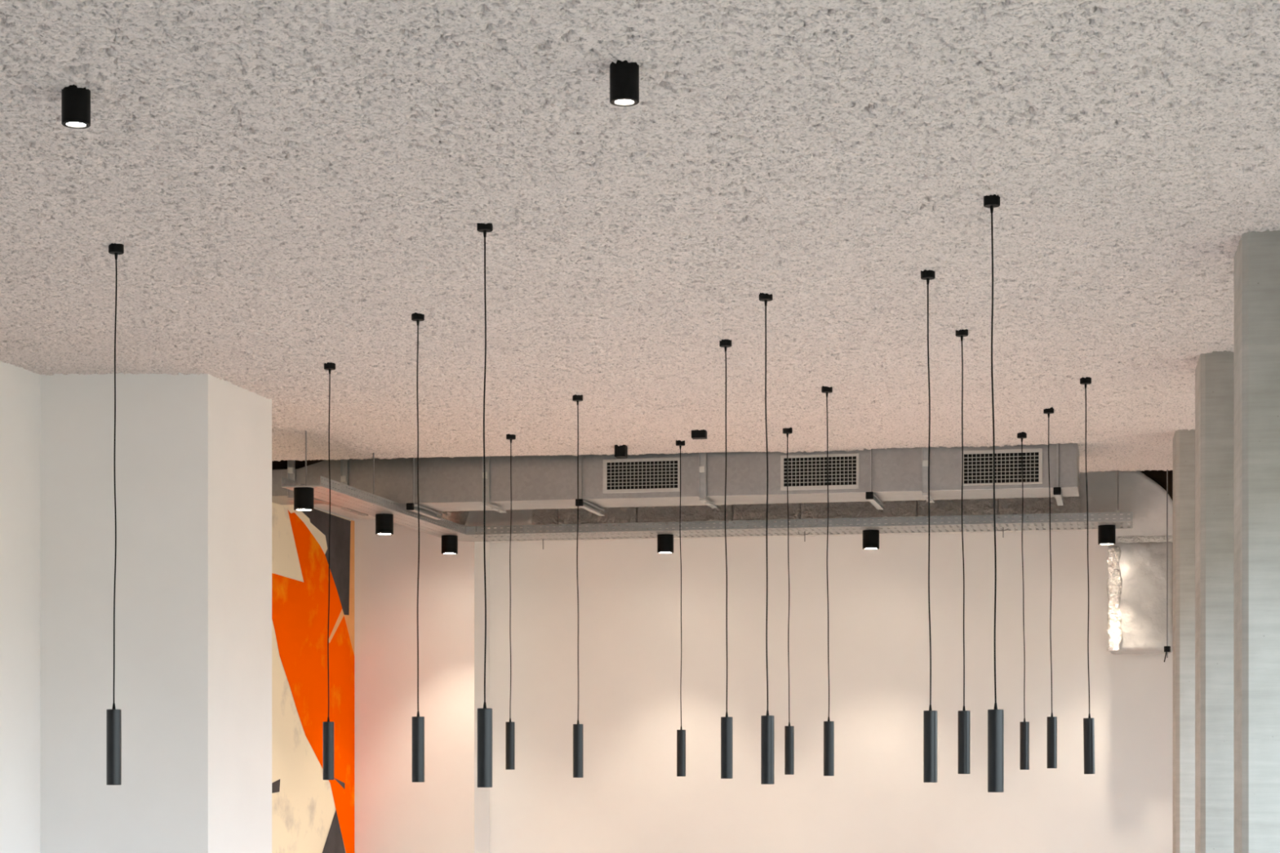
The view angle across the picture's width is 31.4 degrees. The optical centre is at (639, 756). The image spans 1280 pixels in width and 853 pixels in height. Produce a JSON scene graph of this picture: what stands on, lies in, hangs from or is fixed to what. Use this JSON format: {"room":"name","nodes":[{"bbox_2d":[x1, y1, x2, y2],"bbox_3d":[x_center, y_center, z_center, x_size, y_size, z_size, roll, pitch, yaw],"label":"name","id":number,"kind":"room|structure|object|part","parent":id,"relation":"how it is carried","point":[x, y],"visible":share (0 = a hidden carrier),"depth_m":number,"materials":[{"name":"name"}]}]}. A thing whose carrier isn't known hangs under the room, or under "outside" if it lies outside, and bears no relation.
{"room":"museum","nodes":[
{"label":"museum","id":0,"kind":"room"},
{"bbox_2d":[0,360,39,852],"bbox_3d":[-5.114,-0.475,3.193,0.200,4.150,18.100,0,0,12],"label":"wall","id":1,"kind":"structure","parent":0,"point":[20,387],"depth_m":11.71,"materials":[{"name":"white paint"}]},
{"bbox_2d":[40,372,271,852],"bbox_3d":[-2.870,-0.475,12.435,1.434,4.150,1.114,0,0,12],"label":"column","id":2,"kind":"object","parent":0,"point":[193,684],"visible":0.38,"depth_m":11.92,"materials":[{"name":"white paint"}]},
{"bbox_2d":[271,459,353,520],"bbox_3d":[-2.858,-0.475,15.437,0.200,4.150,4.990,0,0,12],"label":"wall","id":3,"kind":"structure","parent":0,"point":[282,464],"depth_m":16.68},
{"bbox_2d":[271,502,354,852],"bbox_3d":[-2.691,-0.184,15.694,0.009,3.328,4.362,0,0,12],"label":"mural","id":4,"kind":"object","parent":3,"relation":"attached to","point":[311,813],"visible":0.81,"depth_m":16.88},
{"bbox_2d":[313,503,375,519],"bbox_3d":[-2.238,-1.946,17.027,0.306,0.205,1.531,0,0,12],"label":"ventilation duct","id":5,"kind":"object","parent":3,"relation":"attached to","point":[338,510],"visible":0.18,"depth_m":17.22,"materials":[{"name":"metal"}]},
{"bbox_2d":[353,512,489,852],"bbox_3d":[-1.803,-0.475,18.013,1.182,4.150,0.530,0,0,12],"label":"wall panel","id":6,"kind":"object","parent":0,"point":[446,812],"visible":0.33,"depth_m":17.73,"materials":[{"name":"white paint"}]},
{"bbox_2d":[0,0,1279,472],"bbox_3d":[-1.327,-2.021,5.022,7.300,0.079,23.364,0,0,12],"label":"ceiling","id":7,"kind":"structure","parent":0,"point":[282,184],"depth_m":8.32,"materials":[{"name":"paint"}]},
{"bbox_2d":[61,84,90,128],"bbox_3d":[-1.689,-1.950,6.828,0.085,0.116,0.085,0,0,12],"label":"ceiling spotlight","id":8,"kind":"object","parent":7,"relation":"in","point":[75,101],"visible":1,"depth_m":6.79,"materials":[{"name":"black metal"}]},
{"bbox_2d":[66,122,85,126],"bbox_3d":[-1.689,-1.899,6.828,0.056,0.008,0.056,0,0,12],"label":"diffuser","id":9,"kind":"object","parent":8,"relation":"attached to","point":[68,124],"depth_m":6.83,"materials":[{"name":"white plastic"}]},
{"bbox_2d":[106,243,124,785],"bbox_3d":[-2.055,-0.955,8.929,0.066,2.130,0.060,0,0,12],"label":"pendant light","id":10,"kind":"object","parent":7,"relation":"hanging from","point":[113,717],"visible":0.97,"depth_m":8.91,"materials":[{"name":"black plastic"}]},
{"bbox_3d":[-2.060,-0.038,8.929,0.057,0.296,0.057,0,0,12],"label":"lamp shade","id":11,"kind":"part","parent":10,"relation":"part of","materials":[{"name":"black metal"}]},
{"bbox_3d":[-2.055,-1.079,8.929,0.016,1.742,0.006,0,0,0],"label":"cord","id":12,"kind":"part","parent":10,"relation":"part of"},
{"bbox_2d":[287,459,295,502],"bbox_3d":[-2.359,-1.905,15.793,0.048,0.290,0.365,0,0,12],"label":"strap hanger","id":13,"kind":"object","parent":7,"relation":"hanging from","point":[291,464],"visible":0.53,"depth_m":15.64,"materials":[{"name":"metal"}]},
{"bbox_2d":[305,431,306,485],"bbox_3d":[-2.055,-1.845,14.028,0.022,0.390,0.019,0,0,12],"label":"rod","id":14,"kind":"object","parent":7,"relation":"hanging from","point":[305,431],"visible":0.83,"depth_m":14.03,"materials":[{"name":"metal"}]},
{"bbox_2d":[281,475,1133,542],"bbox_3d":[0.683,-1.683,15.229,5.103,0.065,3.673,0,0,12],"label":"cable tray","id":15,"kind":"object","parent":14,"relation":"hanging from","point":[365,506],"visible":0.89,"depth_m":16.45,"materials":[{"name":"metal"}]},
{"bbox_2d":[293,487,313,511],"bbox_3d":[-2.069,-1.587,14.034,0.122,0.135,0.122,0,0,12],"label":"ceiling spotlight","id":16,"kind":"object","parent":15,"relation":"attached to","point":[303,496],"visible":1,"depth_m":13.98,"materials":[{"name":"black metal"}]},
{"bbox_3d":[-1.841,-1.685,15.623,0.002,0.062,3.380,0,0,12],"label":"rail","id":17,"kind":"part","parent":15,"relation":"part of","materials":[{"name":"metal"}]},
{"bbox_2d":[375,513,393,535],"bbox_3d":[-1.743,-1.587,15.554,0.122,0.135,0.122,0,0,12],"label":"ceiling spotlight","id":18,"kind":"object","parent":15,"relation":"attached to","point":[384,522],"visible":1,"depth_m":15.50,"materials":[{"name":"black metal"}]},
{"bbox_3d":[-1.623,-1.685,15.448,0.002,0.062,3.130,0,0,12],"label":"rail","id":19,"kind":"part","parent":15,"relation":"part of","materials":[{"name":"metal"}]},
{"bbox_2d":[441,534,457,554],"bbox_3d":[-1.424,-1.587,17.045,0.122,0.135,0.122,0,0,12],"label":"ceiling spotlight","id":20,"kind":"object","parent":15,"relation":"attached to","point":[449,542],"visible":1,"depth_m":16.99,"materials":[{"name":"black metal"}]},
{"bbox_3d":[-1.360,-1.654,17.269,0.250,0.002,0.540,0,0,12],"label":"corner plate","id":21,"kind":"part","parent":15,"relation":"part of","materials":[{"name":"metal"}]},
{"bbox_3d":[-1.261,-1.686,16.968,0.079,0.056,0.004,0,0,12],"label":"joint plate","id":22,"kind":"part","parent":15,"relation":"part of","materials":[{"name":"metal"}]},
{"bbox_2d":[657,533,673,553],"bbox_3d":[0.190,-1.587,16.967,0.122,0.135,0.122,0,0,12],"label":"ceiling spotlight","id":23,"kind":"object","parent":15,"relation":"attached to","point":[664,541],"visible":1,"depth_m":16.91,"materials":[{"name":"black metal"}]},
{"bbox_3d":[1.134,-1.685,16.734,4.852,0.062,0.542,0,0,12],"label":"rail","id":24,"kind":"part","parent":15,"relation":"part of","materials":[{"name":"metal"}]},
{"bbox_2d":[797,531,809,541],"bbox_3d":[1.200,-1.618,16.720,0.088,0.078,0.008,0,0,12],"label":"hook","id":25,"kind":"object","parent":15,"relation":"attached to","point":[805,534],"visible":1,"depth_m":16.72,"materials":[{"name":"metal"}]},
{"bbox_2d":[862,529,879,549],"bbox_3d":[1.686,-1.587,16.646,0.122,0.135,0.122,0,0,12],"label":"ceiling spotlight","id":26,"kind":"object","parent":15,"relation":"attached to","point":[870,537],"visible":1,"depth_m":16.59,"materials":[{"name":"black metal"}]},
{"bbox_2d":[995,527,1008,537],"bbox_3d":[2.607,-1.618,16.418,0.088,0.078,0.008,0,0,12],"label":"hook","id":27,"kind":"object","parent":15,"relation":"attached to","point":[1003,530],"visible":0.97,"depth_m":16.41,"materials":[{"name":"metal"}]},
{"bbox_2d":[1097,524,1115,545],"bbox_3d":[3.336,-1.587,16.293,0.122,0.135,0.122,0,0,12],"label":"ceiling spotlight","id":28,"kind":"object","parent":15,"relation":"attached to","point":[1106,533],"visible":1,"depth_m":16.24,"materials":[{"name":"black metal"}]},
{"bbox_2d":[322,362,335,779],"bbox_3d":[-1.581,-0.952,11.604,0.064,2.137,0.059,0,0,12],"label":"pendant light","id":29,"kind":"object","parent":7,"relation":"hanging from","point":[327,726],"visible":1,"depth_m":11.59,"materials":[{"name":"black plastic"}]},
{"bbox_3d":[-1.585,-0.031,11.603,0.057,0.296,0.057,0,0,12],"label":"lamp shade","id":30,"kind":"part","parent":29,"relation":"part of","materials":[{"name":"black metal"}]},
{"bbox_3d":[-1.583,-1.076,11.603,0.016,1.749,0.006,0,0,0],"label":"cord","id":31,"kind":"part","parent":29,"relation":"part of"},
{"bbox_2d":[340,458,368,515],"bbox_3d":[-1.973,-1.870,15.761,0.048,0.360,0.465,0,0,12],"label":"strap hanger","id":32,"kind":"object","parent":7,"relation":"hanging from","point":[344,463],"visible":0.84,"depth_m":15.56,"materials":[{"name":"metal"}]},
{"bbox_2d":[372,452,374,505],"bbox_3d":[-1.748,-1.845,14.960,0.022,0.390,0.019,0,0,12],"label":"rod","id":33,"kind":"object","parent":7,"relation":"hanging from","point":[374,452],"visible":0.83,"depth_m":14.96,"materials":[{"name":"metal"}]},
{"bbox_2d":[411,312,424,782],"bbox_3d":[-1.003,-0.953,10.300,0.059,2.134,0.059,0,0,12],"label":"pendant light","id":34,"kind":"object","parent":7,"relation":"hanging from","point":[417,722],"visible":1,"depth_m":10.28,"materials":[{"name":"black plastic"}]},
{"bbox_3d":[-1.002,-0.034,10.300,0.057,0.296,0.057,0,0,12],"label":"lamp shade","id":35,"kind":"part","parent":34,"relation":"part of","materials":[{"name":"black metal"}]},
{"bbox_3d":[-1.002,-1.077,10.300,0.013,1.746,0.006,0,0,0],"label":"cord","id":36,"kind":"part","parent":34,"relation":"part of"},
{"bbox_2d":[406,457,442,519],"bbox_3d":[-1.486,-1.864,15.731,0.048,0.392,0.680,0,0,12],"label":"hanger","id":37,"kind":"object","parent":7,"relation":"hanging from","point":[412,507],"visible":0.96,"depth_m":15.58,"materials":[{"name":"metal"}]},
{"bbox_3d":[-1.537,-1.865,15.440,0.008,0.390,0.008,0,0,12],"label":"threaded rod","id":38,"kind":"part","parent":37,"relation":"part of","materials":[{"name":"metal"}]},
{"bbox_3d":[-1.484,-1.692,15.741,0.042,0.041,0.660,0,0,12],"label":"channel rail","id":39,"kind":"part","parent":37,"relation":"part of","materials":[{"name":"metal"}]},
{"bbox_2d":[476,222,493,787],"bbox_3d":[-0.582,-0.953,8.550,0.059,2.134,0.059,0,0,12],"label":"pendant light","id":40,"kind":"object","parent":7,"relation":"hanging from","point":[484,715],"visible":0.95,"depth_m":8.53,"materials":[{"name":"black plastic"}]},
{"bbox_3d":[-0.582,-0.034,8.550,0.057,0.296,0.057,0,0,12],"label":"lamp shade","id":41,"kind":"part","parent":40,"relation":"part of","materials":[{"name":"black metal"}]},
{"bbox_3d":[-0.582,-1.077,8.550,0.013,1.746,0.006,0,0,0],"label":"cord","id":42,"kind":"part","parent":40,"relation":"part of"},
{"bbox_2d":[482,456,506,512],"bbox_3d":[-0.993,-1.870,15.551,0.048,0.360,0.465,0,0,12],"label":"strap hanger","id":43,"kind":"object","parent":7,"relation":"hanging from","point":[486,458],"visible":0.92,"depth_m":15.35,"materials":[{"name":"metal"}]},
{"bbox_2d":[505,433,515,769],"bbox_3d":[-0.803,-0.971,14.156,0.062,2.098,0.059,0,0,12],"label":"pendant light","id":44,"kind":"object","parent":7,"relation":"hanging from","point":[509,726],"visible":0.98,"depth_m":14.14,"materials":[{"name":"black plastic"}]},
{"bbox_3d":[-0.806,-0.070,14.156,0.057,0.296,0.057,0,0,12],"label":"lamp shade","id":45,"kind":"part","parent":44,"relation":"part of","materials":[{"name":"black metal"}]},
{"bbox_3d":[-0.803,-1.095,14.156,0.013,1.710,0.006,0,0,0],"label":"cord","id":46,"kind":"part","parent":44,"relation":"part of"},
{"bbox_2d":[572,394,582,777],"bbox_3d":[-0.344,-0.953,12.626,0.060,2.134,0.059,0,0,12],"label":"pendant light","id":47,"kind":"object","parent":7,"relation":"hanging from","point":[577,728],"visible":0.98,"depth_m":12.61,"materials":[{"name":"black plastic"}]},
{"bbox_3d":[-0.345,-1.077,12.626,0.013,1.746,0.006,0,0,0],"label":"cord","id":48,"kind":"part","parent":47,"relation":"part of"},
{"bbox_3d":[-0.343,-0.034,12.626,0.057,0.296,0.057,0,0,12],"label":"lamp shade","id":49,"kind":"part","parent":47,"relation":"part of","materials":[{"name":"black metal"}]},
{"bbox_2d":[575,454,604,515],"bbox_3d":[-0.336,-1.864,15.484,0.048,0.392,0.680,0,0,12],"label":"hanger","id":50,"kind":"object","parent":7,"relation":"hanging from","point":[591,508],"visible":0.94,"depth_m":15.32,"materials":[{"name":"metal"}]},
{"bbox_3d":[-0.387,-1.865,15.194,0.008,0.390,0.008,0,0,12],"label":"threaded rod","id":51,"kind":"part","parent":50,"relation":"part of","materials":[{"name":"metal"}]},
{"bbox_3d":[-0.334,-1.692,15.494,0.042,0.041,0.660,0,0,12],"label":"channel rail","id":52,"kind":"part","parent":50,"relation":"part of","materials":[{"name":"metal"}]},
{"bbox_2d":[614,444,627,458],"bbox_3d":[-0.122,-1.972,14.697,0.069,0.085,0.100,0,0,9],"label":"sensor","id":53,"kind":"object","parent":7,"relation":"attached to","point":[621,451],"visible":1,"depth_m":14.65,"materials":[{"name":"black plastic"}]},
{"bbox_2d":[609,60,639,106],"bbox_3d":[-0.045,-1.950,6.594,0.085,0.116,0.085,0,0,12],"label":"ceiling spotlight","id":54,"kind":"object","parent":7,"relation":"in","point":[624,76],"visible":1,"depth_m":6.56,"materials":[{"name":"black metal"}]},
{"bbox_2d":[615,99,633,104],"bbox_3d":[-0.045,-1.899,6.594,0.056,0.008,0.056,0,0,12],"label":"diffuser","id":55,"kind":"object","parent":54,"relation":"attached to","point":[617,101],"depth_m":6.60,"materials":[{"name":"white plastic"}]},
{"bbox_2d":[675,440,685,776],"bbox_3d":[0.258,-0.948,14.441,0.064,2.144,0.059,0,0,12],"label":"pendant light","id":56,"kind":"object","parent":7,"relation":"hanging from","point":[681,734],"visible":0.99,"depth_m":14.42,"materials":[{"name":"black plastic"}]},
{"bbox_3d":[0.258,-1.072,14.442,0.015,1.756,0.006,0,0,0],"label":"cord","id":57,"kind":"part","parent":56,"relation":"part of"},
{"bbox_3d":[0.262,-0.024,14.442,0.057,0.296,0.057,0,0,12],"label":"lamp shade","id":58,"kind":"part","parent":56,"relation":"part of","materials":[{"name":"black metal"}]},
{"bbox_2d":[691,429,706,439],"bbox_3d":[0.364,-1.986,14.020,0.088,0.057,0.080,0,0,9],"label":"junction box","id":59,"kind":"object","parent":7,"relation":"attached to","point":[695,434],"visible":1,"depth_m":13.98,"materials":[{"name":"black plastic"}]},
{"bbox_2d":[698,452,717,507],"bbox_3d":[0.457,-1.870,15.240,0.048,0.360,0.465,0,0,12],"label":"strap hanger","id":60,"kind":"object","parent":7,"relation":"hanging from","point":[702,455],"visible":0.94,"depth_m":15.04,"materials":[{"name":"metal"}]},
{"bbox_2d":[719,339,733,778],"bbox_3d":[0.414,-0.958,10.959,0.063,2.124,0.059,0,0,12],"label":"pendant light","id":61,"kind":"object","parent":7,"relation":"hanging from","point":[726,722],"visible":0.96,"depth_m":10.94,"materials":[{"name":"black plastic"}]},
{"bbox_3d":[0.414,-1.082,10.960,0.015,1.736,0.006,0,0,0],"label":"cord","id":62,"kind":"part","parent":61,"relation":"part of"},
{"bbox_3d":[0.417,-0.044,10.960,0.057,0.296,0.057,0,0,12],"label":"lamp shade","id":63,"kind":"part","parent":61,"relation":"part of","materials":[{"name":"black metal"}]},
{"bbox_2d":[759,293,773,784],"bbox_3d":[0.547,-0.951,9.848,0.066,2.138,0.060,0,0,12],"label":"pendant light","id":64,"kind":"object","parent":7,"relation":"hanging from","point":[766,721],"visible":1,"depth_m":9.83,"materials":[{"name":"black plastic"}]},
{"bbox_3d":[0.547,-1.075,9.849,0.015,1.750,0.006,0,0,0],"label":"cord","id":65,"kind":"part","parent":64,"relation":"part of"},
{"bbox_3d":[0.551,-0.030,9.849,0.057,0.296,0.057,0,0,12],"label":"lamp shade","id":66,"kind":"part","parent":64,"relation":"part of","materials":[{"name":"black metal"}]},
{"bbox_2d":[782,427,794,774],"bbox_3d":[0.904,-0.956,13.898,0.069,2.127,0.060,0,0,12],"label":"pendant light","id":67,"kind":"object","parent":7,"relation":"hanging from","point":[788,730],"visible":0.98,"depth_m":13.88,"materials":[{"name":"black plastic"}]},
{"bbox_3d":[0.904,-1.080,13.898,0.019,1.739,0.006,0,0,0],"label":"cord","id":68,"kind":"part","parent":67,"relation":"part of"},
{"bbox_3d":[0.910,-0.041,13.898,0.057,0.296,0.057,0,0,12],"label":"lamp shade","id":69,"kind":"part","parent":67,"relation":"part of","materials":[{"name":"black metal"}]},
{"bbox_2d":[821,386,834,776],"bbox_3d":[1.016,-0.959,12.340,0.068,2.123,0.060,0,0,12],"label":"pendant light","id":70,"kind":"object","parent":7,"relation":"hanging from","point":[828,726],"visible":0.98,"depth_m":12.32,"materials":[{"name":"black plastic"}]},
{"bbox_3d":[1.018,-1.083,12.341,0.017,1.735,0.006,0,0,0],"label":"cord","id":71,"kind":"part","parent":70,"relation":"part of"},
{"bbox_3d":[1.022,-0.045,12.341,0.057,0.296,0.057,0,0,12],"label":"lamp shade","id":72,"kind":"part","parent":70,"relation":"part of","materials":[{"name":"black metal"}]},
{"bbox_2d":[865,448,883,509],"bbox_3d":[1.554,-1.864,15.079,0.048,0.392,0.680,0,0,12],"label":"hanger","id":73,"kind":"object","parent":7,"relation":"hanging from","point":[870,496],"visible":0.94,"depth_m":14.78,"materials":[{"name":"metal"}]},
{"bbox_3d":[1.503,-1.865,14.788,0.008,0.390,0.008,0,0,12],"label":"threaded rod","id":74,"kind":"part","parent":73,"relation":"part of","materials":[{"name":"metal"}]},
{"bbox_3d":[1.556,-1.692,15.089,0.042,0.041,0.660,0,0,12],"label":"channel rail","id":75,"kind":"part","parent":73,"relation":"part of","materials":[{"name":"metal"}]},
{"bbox_2d":[921,447,934,502],"bbox_3d":[1.889,-1.870,14.933,0.048,0.360,0.465,0,0,12],"label":"strap hanger","id":76,"kind":"object","parent":7,"relation":"hanging from","point":[924,451],"visible":0.76,"depth_m":14.74,"materials":[{"name":"metal"}]},
{"bbox_2d":[920,269,937,782],"bbox_3d":[1.192,-0.958,9.404,0.068,2.125,0.060,0,0,12],"label":"pendant light","id":77,"kind":"object","parent":7,"relation":"hanging from","point":[930,717],"visible":1,"depth_m":9.39,"materials":[{"name":"black plastic"}]},
{"bbox_3d":[1.193,-1.081,9.405,0.017,1.737,0.006,0,0,0],"label":"cord","id":78,"kind":"part","parent":77,"relation":"part of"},
{"bbox_3d":[1.198,-0.043,9.405,0.057,0.296,0.057,0,0,12],"label":"lamp shade","id":79,"kind":"part","parent":77,"relation":"part of","materials":[{"name":"black metal"}]},
{"bbox_2d":[955,328,969,773],"bbox_3d":[1.512,-0.970,10.683,0.068,2.100,0.060,0,0,12],"label":"pendant light","id":80,"kind":"object","parent":7,"relation":"hanging from","point":[963,717],"visible":0.98,"depth_m":10.67,"materials":[{"name":"black plastic"}]},
{"bbox_3d":[1.513,-1.094,10.684,0.017,1.712,0.006,0,0,0],"label":"cord","id":81,"kind":"part","parent":80,"relation":"part of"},
{"bbox_3d":[1.518,-0.069,10.684,0.057,0.296,0.057,0,0,12],"label":"lamp shade","id":82,"kind":"part","parent":80,"relation":"part of","materials":[{"name":"black metal"}]},
{"bbox_2d":[983,194,1004,792],"bbox_3d":[1.266,-0.947,8.166,0.071,2.146,0.061,0,0,12],"label":"pendant light","id":83,"kind":"object","parent":7,"relation":"hanging from","point":[995,717],"visible":0.97,"depth_m":8.15,"materials":[{"name":"black plastic"}]},
{"bbox_3d":[1.267,-1.071,8.166,0.020,1.758,0.006,0,0,0],"label":"cord","id":84,"kind":"part","parent":83,"relation":"part of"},
{"bbox_3d":[1.274,-0.022,8.166,0.057,0.296,0.057,0,0,12],"label":"lamp shade","id":85,"kind":"part","parent":83,"relation":"part of","materials":[{"name":"black metal"}]},
{"bbox_2d":[1017,431,1029,769],"bbox_3d":[2.370,-0.971,14.103,0.074,2.099,0.061,0,0,12],"label":"pendant light","id":86,"kind":"object","parent":7,"relation":"hanging from","point":[1024,726],"visible":0.98,"depth_m":14.09,"materials":[{"name":"black plastic"}]},
{"bbox_3d":[2.371,-1.095,14.104,0.022,1.711,0.006,0,0,0],"label":"cord","id":87,"kind":"part","parent":86,"relation":"part of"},
{"bbox_3d":[2.379,-0.069,14.104,0.057,0.296,0.057,0,0,12],"label":"lamp shade","id":88,"kind":"part","parent":86,"relation":"part of","materials":[{"name":"black metal"}]},
{"bbox_2d":[1043,407,1057,768],"bbox_3d":[2.355,-0.977,13.088,0.076,2.085,0.062,0,0,12],"label":"pendant light","id":89,"kind":"object","parent":7,"relation":"hanging from","point":[1051,722],"visible":0.98,"depth_m":13.07,"materials":[{"name":"black plastic"}]},
{"bbox_3d":[2.355,-1.101,13.088,0.025,1.697,0.006,0,0,0],"label":"cord","id":90,"kind":"part","parent":89,"relation":"part of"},
{"bbox_3d":[2.365,-0.083,13.088,0.057,0.296,0.057,0,0,12],"label":"lamp shade","id":91,"kind":"part","parent":89,"relation":"part of","materials":[{"name":"black metal"}]},
{"bbox_2d":[1053,443,1063,505],"bbox_3d":[2.723,-1.864,14.829,0.048,0.392,0.680,0,0,12],"label":"hanger","id":92,"kind":"object","parent":7,"relation":"hanging from","point":[1057,493],"visible":0.94,"depth_m":14.53,"materials":[{"name":"metal"}]},
{"bbox_2d":[271,443,1079,512],"bbox_3d":[0.118,-1.977,15.386,5.581,0.526,0.542,0,0,12],"label":"duct","id":93,"kind":"object","parent":92,"relation":"hanging from","point":[446,484],"visible":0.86,"depth_m":15.10,"materials":[{"name":"metal"}]},
{"bbox_2d":[603,457,679,493],"bbox_3d":[0.009,-1.869,15.139,0.522,0.226,0.013,0,0,12],"label":"vent grille","id":94,"kind":"object","parent":93,"relation":"attached to","point":[630,474],"depth_m":15.14,"materials":[{"name":"silver metal"}]},
{"bbox_2d":[780,453,858,490],"bbox_3d":[1.174,-1.861,14.889,0.515,0.230,0.013,0,0,12],"label":"vent grille","id":95,"kind":"object","parent":93,"relation":"attached to","point":[806,471],"depth_m":14.89,"materials":[{"name":"white metal"}]},
{"bbox_2d":[960,448,1042,485],"bbox_3d":[2.322,-1.861,14.643,0.516,0.226,0.013,0,0,12],"label":"vent grille","id":96,"kind":"object","parent":93,"relation":"attached to","point":[978,463],"depth_m":14.64,"materials":[{"name":"metal"}]},
{"bbox_3d":[2.725,-1.692,14.838,0.042,0.041,0.660,0,0,12],"label":"channel rail","id":97,"kind":"part","parent":92,"relation":"part of","materials":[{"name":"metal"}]},
{"bbox_3d":[2.672,-1.865,14.538,0.008,0.390,0.008,0,0,12],"label":"threaded rod","id":98,"kind":"part","parent":92,"relation":"part of","materials":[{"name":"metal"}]},
{"bbox_2d":[1080,377,1094,773],"bbox_3d":[2.366,-0.965,12.054,0.078,2.111,0.062,0,0,12],"label":"pendant light","id":99,"kind":"object","parent":7,"relation":"hanging from","point":[1088,723],"visible":0.97,"depth_m":12.04,"materials":[{"name":"black plastic"}]},
{"bbox_3d":[2.366,-1.089,12.055,0.026,1.723,0.006,0,0,0],"label":"cord","id":100,"kind":"part","parent":99,"relation":"part of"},
{"bbox_3d":[2.374,-0.058,12.055,0.057,0.296,0.057,-1,0,12],"label":"lamp shade","id":101,"kind":"part","parent":99,"relation":"part of","materials":[{"name":"black metal"}]},
{"bbox_2d":[1116,470,1119,513],"bbox_3d":[3.340,-1.872,15.929,0.022,0.336,0.019,0,0,12],"label":"rod","id":102,"kind":"object","parent":7,"relation":"hanging from","point":[1117,510],"visible":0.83,"depth_m":15.92,"materials":[{"name":"metal"}]},
{"bbox_2d":[1164,469,1170,662],"bbox_3d":[3.660,-1.349,15.835,0.046,1.382,0.038,0,0,12],"label":"hanging rod","id":103,"kind":"object","parent":7,"relation":"hanging from","point":[1167,648],"visible":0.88,"depth_m":15.83,"materials":[{"name":"metal"}]},
{"bbox_2d":[489,470,1172,852],"bbox_3d":[1.958,-0.475,17.478,6.598,4.150,0.200,0,0,12],"label":"wall","id":104,"kind":"structure","parent":0,"point":[629,797],"depth_m":17.50,"materials":[{"name":"white paint"}]},
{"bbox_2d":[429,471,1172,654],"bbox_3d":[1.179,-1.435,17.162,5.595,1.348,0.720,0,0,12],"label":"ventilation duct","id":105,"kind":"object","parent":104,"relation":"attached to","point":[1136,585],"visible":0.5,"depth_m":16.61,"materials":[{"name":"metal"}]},
{"bbox_3d":[-1.232,1.700,5.582,7.850,0.200,25.000,0,0,12],"label":"floor","id":106,"kind":"structure","parent":0,"visible":0},
{"bbox_2d":[1172,429,1195,852],"bbox_3d":[3.760,-0.350,14.075,0.900,3.900,0.450,0,0,11],"label":"column","id":107,"kind":"structure","parent":106,"relation":"on","point":[1184,441],"depth_m":13.93,"materials":[{"name":"concrete"}]},
{"bbox_2d":[1195,351,1234,852],"bbox_3d":[3.264,-0.350,11.450,0.900,3.900,0.500,0,0,11],"label":"column","id":108,"kind":"structure","parent":106,"relation":"on","point":[1214,371],"depth_m":11.28,"materials":[{"name":"concrete"}]},
{"bbox_2d":[1234,230,1279,852],"bbox_3d":[2.783,-0.350,8.841,0.900,3.900,0.450,0,0,11],"label":"column","id":109,"kind":"structure","parent":106,"relation":"on","point":[1257,255],"depth_m":8.69,"materials":[{"name":"concrete"}]}
]}

